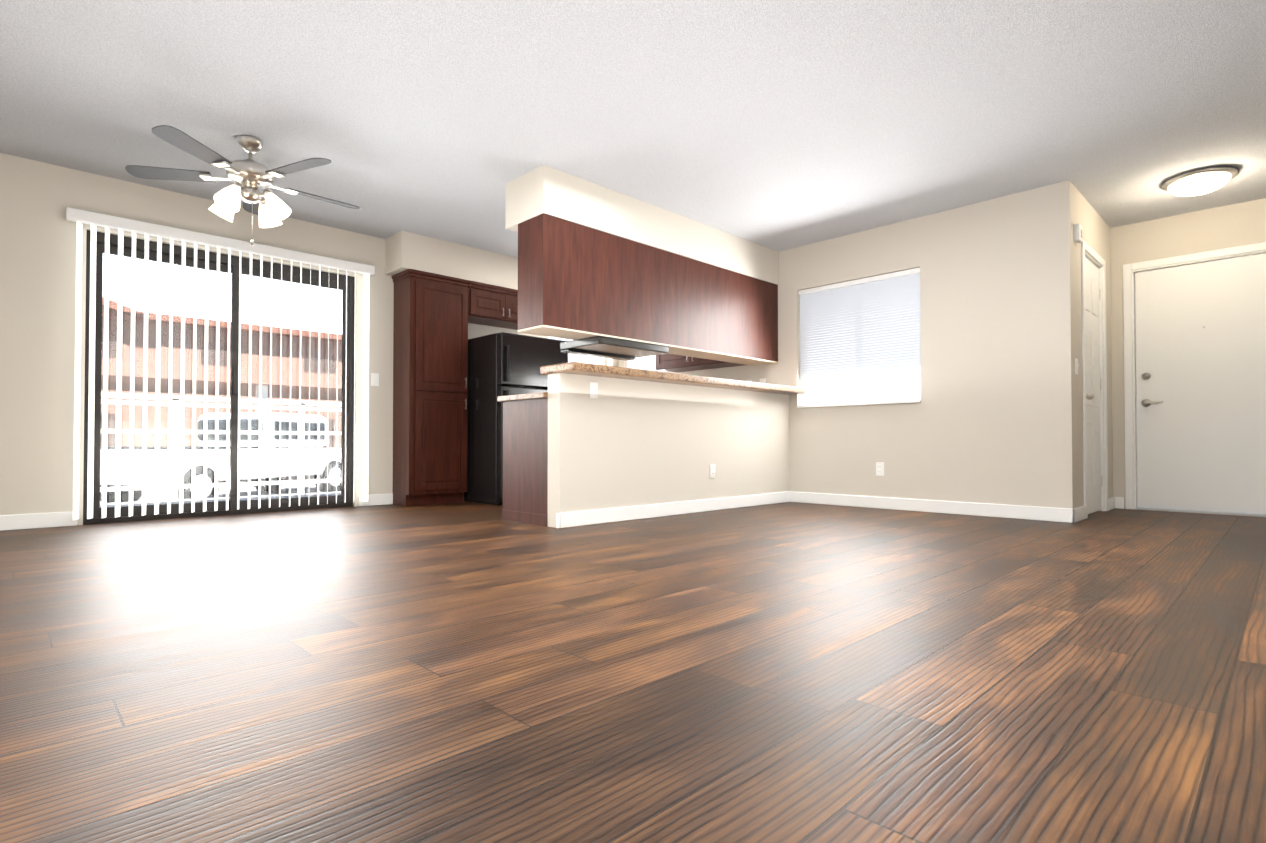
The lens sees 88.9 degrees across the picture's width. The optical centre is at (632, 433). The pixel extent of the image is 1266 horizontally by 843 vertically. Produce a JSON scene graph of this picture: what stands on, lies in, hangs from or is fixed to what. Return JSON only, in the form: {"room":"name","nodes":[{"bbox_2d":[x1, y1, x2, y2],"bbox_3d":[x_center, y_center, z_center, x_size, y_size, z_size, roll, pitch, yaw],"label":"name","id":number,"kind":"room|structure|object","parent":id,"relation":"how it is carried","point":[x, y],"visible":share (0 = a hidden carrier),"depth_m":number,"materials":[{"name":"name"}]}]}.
{"room":"empty living room","nodes":[
{"label":"empty living room","id":0,"kind":"room"},
{"bbox_2d":[0,153,617,524],"bbox_3d":[-2.697,-0.573,5.617,7.180,2.440,0.150,1,-1,-44],"label":"wall","id":1,"kind":"structure","parent":0,"point":[37,292],"depth_m":4.38,"materials":[{"name":"beige paint"}]},
{"bbox_2d":[0,511,76,530],"bbox_3d":[-4.439,0.570,3.784,1.790,0.100,0.018,1,-1,-44],"label":"baseboard","id":2,"kind":"structure","parent":1,"relation":"attached to","point":[63,519],"depth_m":4.26,"materials":[{"name":"white wood"}]},
{"bbox_2d":[83,230,354,524],"bbox_3d":[-3.164,-0.384,5.134,1.834,2.047,0.105,1,-1,-44],"label":"sliding glass door","id":3,"kind":"structure","parent":1,"relation":"attached to","point":[328,280],"depth_m":5.10,"materials":[{"name":"clear glass"}]},
{"bbox_2d":[66,207,374,519],"bbox_3d":[-3.082,-0.459,5.065,2.080,2.105,0.088,1,-1,-44],"label":"blinds","id":4,"kind":"object","parent":1,"relation":"attached to","point":[107,222],"visible":1,"depth_m":4.76,"materials":[{"name":"white plastic"}]},
{"bbox_2d":[371,373,378,385],"bbox_3d":[-2.337,-0.490,5.848,0.070,0.115,0.017,1,-1,-44],"label":"light switch","id":5,"kind":"object","parent":1,"relation":"attached to","point":[374,376],"depth_m":5.85,"materials":[{"name":"white plastic"}]},
{"bbox_2d":[359,493,392,505],"bbox_3d":[-2.328,0.600,5.844,0.310,0.100,0.014,1,-1,-44],"label":"baseboard","id":6,"kind":"structure","parent":1,"relation":"attached to","point":[374,499],"depth_m":5.85,"materials":[{"name":"white wood"}]},
{"bbox_2d":[468,281,517,329],"bbox_3d":[-1.382,-1.287,6.537,0.808,0.334,0.379,1,-1,-44],"label":"upper cabinet","id":7,"kind":"object","parent":1,"relation":"attached to","point":[492,305],"visible":0.71,"depth_m":6.35,"materials":[{"name":"brown wood"}]},
{"bbox_2d":[548,337,604,364],"bbox_3d":[-0.657,-0.898,7.555,0.884,0.841,0.040,1,-1,-44],"label":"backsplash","id":8,"kind":"structure","parent":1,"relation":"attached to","point":[578,358],"depth_m":7.61,"materials":[{"name":"white tile"}]},
{"bbox_2d":[0,500,1265,842],"bbox_3d":[0.395,0.665,3.480,8.650,0.100,7.500,1,-1,-44],"label":"floor","id":9,"kind":"structure","parent":0,"point":[474,672],"depth_m":1.54,"materials":[{"name":"brown wood"}]},
{"bbox_2d":[392,269,468,505],"bbox_3d":[-1.889,-0.404,6.029,0.604,2.114,0.379,1,-1,-44],"label":"pantry cabinet","id":10,"kind":"object","parent":9,"relation":"on","point":[430,380],"visible":1,"depth_m":5.89,"materials":[{"name":"brown wood"}]},
{"bbox_2d":[464,332,567,504],"bbox_3d":[-1.183,-0.123,6.307,0.760,1.560,0.905,1,-1,-44],"label":"refrigerator","id":11,"kind":"object","parent":9,"relation":"on","point":[502,364],"visible":0.58,"depth_m":5.95,"materials":[{"name":"black metal"}]},
{"bbox_2d":[501,398,547,526],"bbox_3d":[-0.609,0.199,4.723,0.452,0.870,0.548,1,-1,-44],"label":"base cabinet","id":12,"kind":"object","parent":9,"relation":"on","point":[525,461],"visible":0.25,"depth_m":4.52,"materials":[{"name":"brown wood"}]},
{"bbox_2d":[497,392,547,401],"bbox_3d":[0.205,-0.244,5.545,2.815,0.040,0.578,1,-1,-44],"label":"countertop","id":13,"kind":"structure","parent":12,"relation":"on","point":[538,395],"depth_m":4.53,"materials":[{"name":"stone"}]},
{"bbox_2d":[0,0,1265,257],"bbox_3d":[0.395,-1.874,3.518,8.650,0.100,7.500,1,-1,-44],"label":"ceiling","id":14,"kind":"structure","parent":0,"point":[780,124],"depth_m":3.54,"materials":[{"name":"white paint"}]},
{"bbox_2d":[125,125,359,245],"bbox_3d":[-2.337,-1.489,4.029,1.250,0.655,1.291,1,-1,-44],"label":"ceiling fan","id":15,"kind":"object","parent":14,"relation":"hanging from","point":[250,175],"visible":1,"depth_m":3.91,"materials":[{"name":"silver metal"}]},
{"bbox_2d":[385,231,517,289],"bbox_3d":[-1.112,-1.613,6.836,2.930,0.325,0.340,1,-1,-44],"label":"soffit","id":16,"kind":"structure","parent":14,"relation":"attached to","point":[404,250],"depth_m":6.00,"materials":[{"name":"beige paint"}]},
{"bbox_2d":[1162,166,1237,195],"bbox_3d":[3.997,-1.747,4.556,0.400,0.125,0.400,1,-1,-44],"label":"ceiling light","id":17,"kind":"object","parent":14,"relation":"attached to","point":[1197,182],"visible":1,"depth_m":4.46,"materials":[{"name":"white glass"}]},
{"bbox_2d":[505,165,778,284],"bbox_3d":[0.254,-1.633,5.500,2.840,0.325,0.460,1,-1,-44],"label":"soffit","id":18,"kind":"structure","parent":0,"point":[547,190],"depth_m":4.90,"materials":[{"name":"beige paint"}]},
{"bbox_2d":[518,214,609,339],"bbox_3d":[-0.516,-1.104,4.658,0.563,0.754,0.318,1,-1,-44],"label":"upper cabinet","id":19,"kind":"object","parent":18,"relation":"hanging from","point":[576,281],"depth_m":4.51,"materials":[{"name":"brown wood"}]},
{"bbox_2d":[610,234,653,343],"bbox_3d":[-0.179,-1.100,4.987,0.612,0.754,0.318,1,-1,-44],"label":"upper cabinet","id":20,"kind":"object","parent":18,"relation":"hanging from","point":[631,262],"depth_m":4.93,"materials":[{"name":"brown wood"}]},
{"bbox_2d":[654,247,693,353],"bbox_3d":[0.176,-1.095,5.332,0.610,0.754,0.318,1,-1,-44],"label":"upper cabinet","id":21,"kind":"object","parent":18,"relation":"hanging from","point":[673,273],"depth_m":5.27,"materials":[{"name":"brown wood"}]},
{"bbox_2d":[560,336,668,360],"bbox_3d":[-0.143,-0.670,5.133,0.760,0.076,0.480,1,-1,-44],"label":"range hood","id":22,"kind":"object","parent":21,"relation":"attached to","point":[610,348],"visible":1,"depth_m":5.01,"materials":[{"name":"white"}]},
{"bbox_2d":[678,260,729,357],"bbox_3d":[0.530,-1.089,5.678,0.611,0.754,0.318,1,-1,-44],"label":"upper cabinet","id":23,"kind":"object","parent":18,"relation":"hanging from","point":[711,282],"depth_m":5.61,"materials":[{"name":"brown wood"}]},
{"bbox_2d":[706,271,757,361],"bbox_3d":[0.863,-1.085,6.002,0.550,0.754,0.318,1,-1,-44],"label":"upper cabinet","id":24,"kind":"object","parent":18,"relation":"hanging from","point":[743,288],"depth_m":5.94,"materials":[{"name":"brown wood"}]},
{"bbox_2d":[734,279,777,365],"bbox_3d":[1.165,-1.080,6.297,0.405,0.754,0.318,1,-1,-44],"label":"upper cabinet","id":25,"kind":"object","parent":18,"relation":"hanging from","point":[767,292],"depth_m":6.21,"materials":[{"name":"brown wood"}]},
{"bbox_2d":[548,373,789,527],"bbox_3d":[0.465,0.127,5.295,2.787,1.030,0.130,1,-1,-44],"label":"wall","id":26,"kind":"structure","parent":0,"point":[618,443],"depth_m":4.93,"materials":[{"name":"beige paint"}]},
{"bbox_2d":[590,382,597,398],"bbox_3d":[-0.268,-0.300,4.483,0.070,0.115,0.017,1,-1,-44],"label":"outlet","id":27,"kind":"object","parent":26,"relation":"attached to","point":[594,395],"depth_m":4.48,"materials":[{"name":"white plastic"}]},
{"bbox_2d":[540,362,804,394],"bbox_3d":[0.497,-0.418,5.251,2.810,0.058,0.370,1,-1,-44],"label":"bar","id":28,"kind":"object","parent":26,"relation":"on","point":[587,369],"visible":0.85,"depth_m":4.76,"materials":[{"name":"granite"}]},
{"bbox_2d":[556,491,791,528],"bbox_3d":[0.505,0.591,5.238,2.801,0.100,0.038,1,-1,-44],"label":"baseboard","id":29,"kind":"structure","parent":26,"relation":"attached to","point":[590,517],"depth_m":4.95,"materials":[{"name":"white wood"}]},
{"bbox_2d":[710,464,714,477],"bbox_3d":[0.668,0.313,5.391,0.070,0.115,0.011,1,-1,-44],"label":"outlet","id":30,"kind":"object","parent":26,"relation":"attached to","point":[712,466],"depth_m":5.39,"materials":[{"name":"white plastic"}]},
{"bbox_2d":[618,180,1077,508],"bbox_3d":[1.520,-0.563,6.327,0.150,2.440,4.720,1,-1,-44],"label":"wall","id":31,"kind":"structure","parent":0,"point":[990,417],"depth_m":5.09,"materials":[{"name":"beige paint"}]},
{"bbox_2d":[626,355,663,371],"bbox_3d":[0.165,-0.890,7.665,0.040,0.854,0.704,1,-1,-44],"label":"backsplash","id":32,"kind":"structure","parent":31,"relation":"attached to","point":[642,364],"depth_m":7.70,"materials":[{"name":"white tile"}]},
{"bbox_2d":[656,354,744,371],"bbox_3d":[0.708,-1.073,6.790,0.374,0.754,1.015,1,-1,-44],"label":"upper cabinet","id":33,"kind":"object","parent":31,"relation":"attached to","point":[672,363],"visible":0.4,"depth_m":6.79,"materials":[{"name":"brown wood"}]},
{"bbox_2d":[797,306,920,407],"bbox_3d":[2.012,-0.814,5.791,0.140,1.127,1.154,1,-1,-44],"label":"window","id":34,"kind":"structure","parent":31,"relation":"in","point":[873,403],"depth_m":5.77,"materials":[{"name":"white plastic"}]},
{"bbox_2d":[799,268,920,405],"bbox_3d":[2.001,-0.823,5.781,0.040,1.104,1.144,1,-1,-44],"label":"window blind","id":35,"kind":"object","parent":34,"relation":"attached to","point":[860,297],"visible":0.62,"depth_m":5.74,"materials":[{"name":"white plastic"}]},
{"bbox_2d":[876,462,883,475],"bbox_3d":[2.132,0.306,5.570,0.011,0.115,0.070,1,-1,-44],"label":"outlet","id":36,"kind":"object","parent":31,"relation":"attached to","point":[879,465],"depth_m":5.57,"materials":[{"name":"white plastic"}]},
{"bbox_2d":[792,491,1079,522],"bbox_3d":[2.325,0.593,5.367,0.014,0.100,2.274,1,-1,-44],"label":"baseboard","id":37,"kind":"structure","parent":31,"relation":"attached to","point":[1069,515],"depth_m":5.16,"materials":[{"name":"white wood"}]},
{"bbox_2d":[1074,186,1112,506],"bbox_3d":[3.652,-0.579,5.194,1.320,2.440,0.120,1,-1,-44],"label":"wall","id":38,"kind":"structure","parent":0,"point":[1095,226],"depth_m":4.92,"materials":[{"name":"beige paint"}]},
{"bbox_2d":[1075,358,1078,374],"bbox_3d":[3.221,-0.487,4.675,0.070,0.115,0.017,1,-1,-44],"label":"light switch","id":39,"kind":"object","parent":38,"relation":"attached to","point":[1076,360],"depth_m":4.67,"materials":[{"name":"white plastic"}]},
{"bbox_2d":[1074,223,1082,244],"bbox_3d":[3.249,-1.457,4.703,0.120,0.140,0.038,1,-1,-44],"label":"smoke detector","id":40,"kind":"object","parent":38,"relation":"attached to","point":[1078,233],"visible":1,"depth_m":4.67,"materials":[{"name":"white plastic"}]},
{"bbox_2d":[1080,506,1085,520],"bbox_3d":[3.244,0.583,4.685,0.310,0.100,0.014,1,-1,-44],"label":"baseboard","id":41,"kind":"structure","parent":38,"relation":"attached to","point":[1082,508],"depth_m":4.72,"materials":[{"name":"white wood"}]},
{"bbox_2d":[1085,257,1102,513],"bbox_3d":[3.653,-0.374,5.114,0.682,2.002,0.102,1,-1,-44],"label":"closet door","id":42,"kind":"structure","parent":38,"relation":"in","point":[1093,389],"depth_m":5.16,"materials":[{"name":"white wood"}]},
{"bbox_2d":[1081,240,1107,518],"bbox_3d":[3.614,-0.405,5.144,0.820,2.090,0.135,1,-1,-44],"label":"door frame","id":43,"kind":"structure","parent":38,"relation":"attached to","point":[1090,254],"depth_m":5.33,"materials":[{"name":"white wood"}]},
{"bbox_2d":[1108,497,1119,510],"bbox_3d":[4.066,0.595,5.482,0.300,0.100,0.020,1,-1,-44],"label":"baseboard","id":44,"kind":"structure","parent":38,"relation":"attached to","point":[1113,502],"depth_m":5.53,"materials":[{"name":"white wood"}]},
{"bbox_2d":[1110,198,1265,508],"bbox_3d":[4.859,-0.582,5.009,0.150,2.440,3.430,1,-1,-44],"label":"wall","id":45,"kind":"structure","parent":0,"point":[1232,225],"depth_m":5.40,"materials":[{"name":"beige paint"}]},
{"bbox_2d":[1123,242,1265,516],"bbox_3d":[4.635,-0.409,5.225,0.165,2.100,1.035,1,-1,-44],"label":"door frame","id":46,"kind":"structure","parent":45,"relation":"attached to","point":[1130,270],"depth_m":5.50,"materials":[{"name":"white painted wood"}]},
{"bbox_2d":[1135,253,1265,514],"bbox_3d":[4.603,-0.380,5.194,0.102,2.008,0.883,1,-1,-44],"label":"front door","id":47,"kind":"structure","parent":45,"relation":"in","point":[1200,333],"depth_m":5.21,"materials":[{"name":"white wood"}]},
{"label":"outside","id":48,"kind":"structure","parent":0,"visible":0},
{"bbox_2d":[100,475,340,507],"bbox_3d":[-17.279,1.292,24.928,130.000,0.680,120.000,1,-1,-44],"label":"ground","id":49,"kind":"structure","parent":48,"point":[284,490],"depth_m":14.06,"materials":[{"name":"grey"}]},
{"bbox_2d":[100,412,340,502],"bbox_3d":[-8.265,0.463,13.476,2.014,1.800,5.480,0,-1,14],"label":"vehicle","id":50,"kind":"object","parent":49,"relation":"on","point":[150,473],"depth_m":13.13,"materials":[{"name":"white"}]},
{"bbox_2d":[100,392,341,500],"bbox_3d":[-4.271,0.152,6.970,8.530,1.070,0.060,1,-1,-44],"label":"railing","id":51,"kind":"object","parent":49,"relation":"on","point":[175,433],"depth_m":6.84,"materials":[{"name":"white metal"}]},
{"bbox_2d":[101,297,341,447],"bbox_3d":[-26.078,-3.311,25.425,44.000,9.700,10.900,1,-1,-44],"label":"building","id":52,"kind":"structure","parent":49,"relation":"on","point":[139,340],"depth_m":26.94,"materials":[{"name":"brown"}]},
{"bbox_2d":[101,358,341,411],"bbox_3d":[-14.662,-0.167,16.536,26.000,3.150,5.500,1,-1,-44],"label":"carport","id":53,"kind":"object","parent":49,"relation":"on","point":[199,380],"depth_m":17.60,"materials":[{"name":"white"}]}
]}

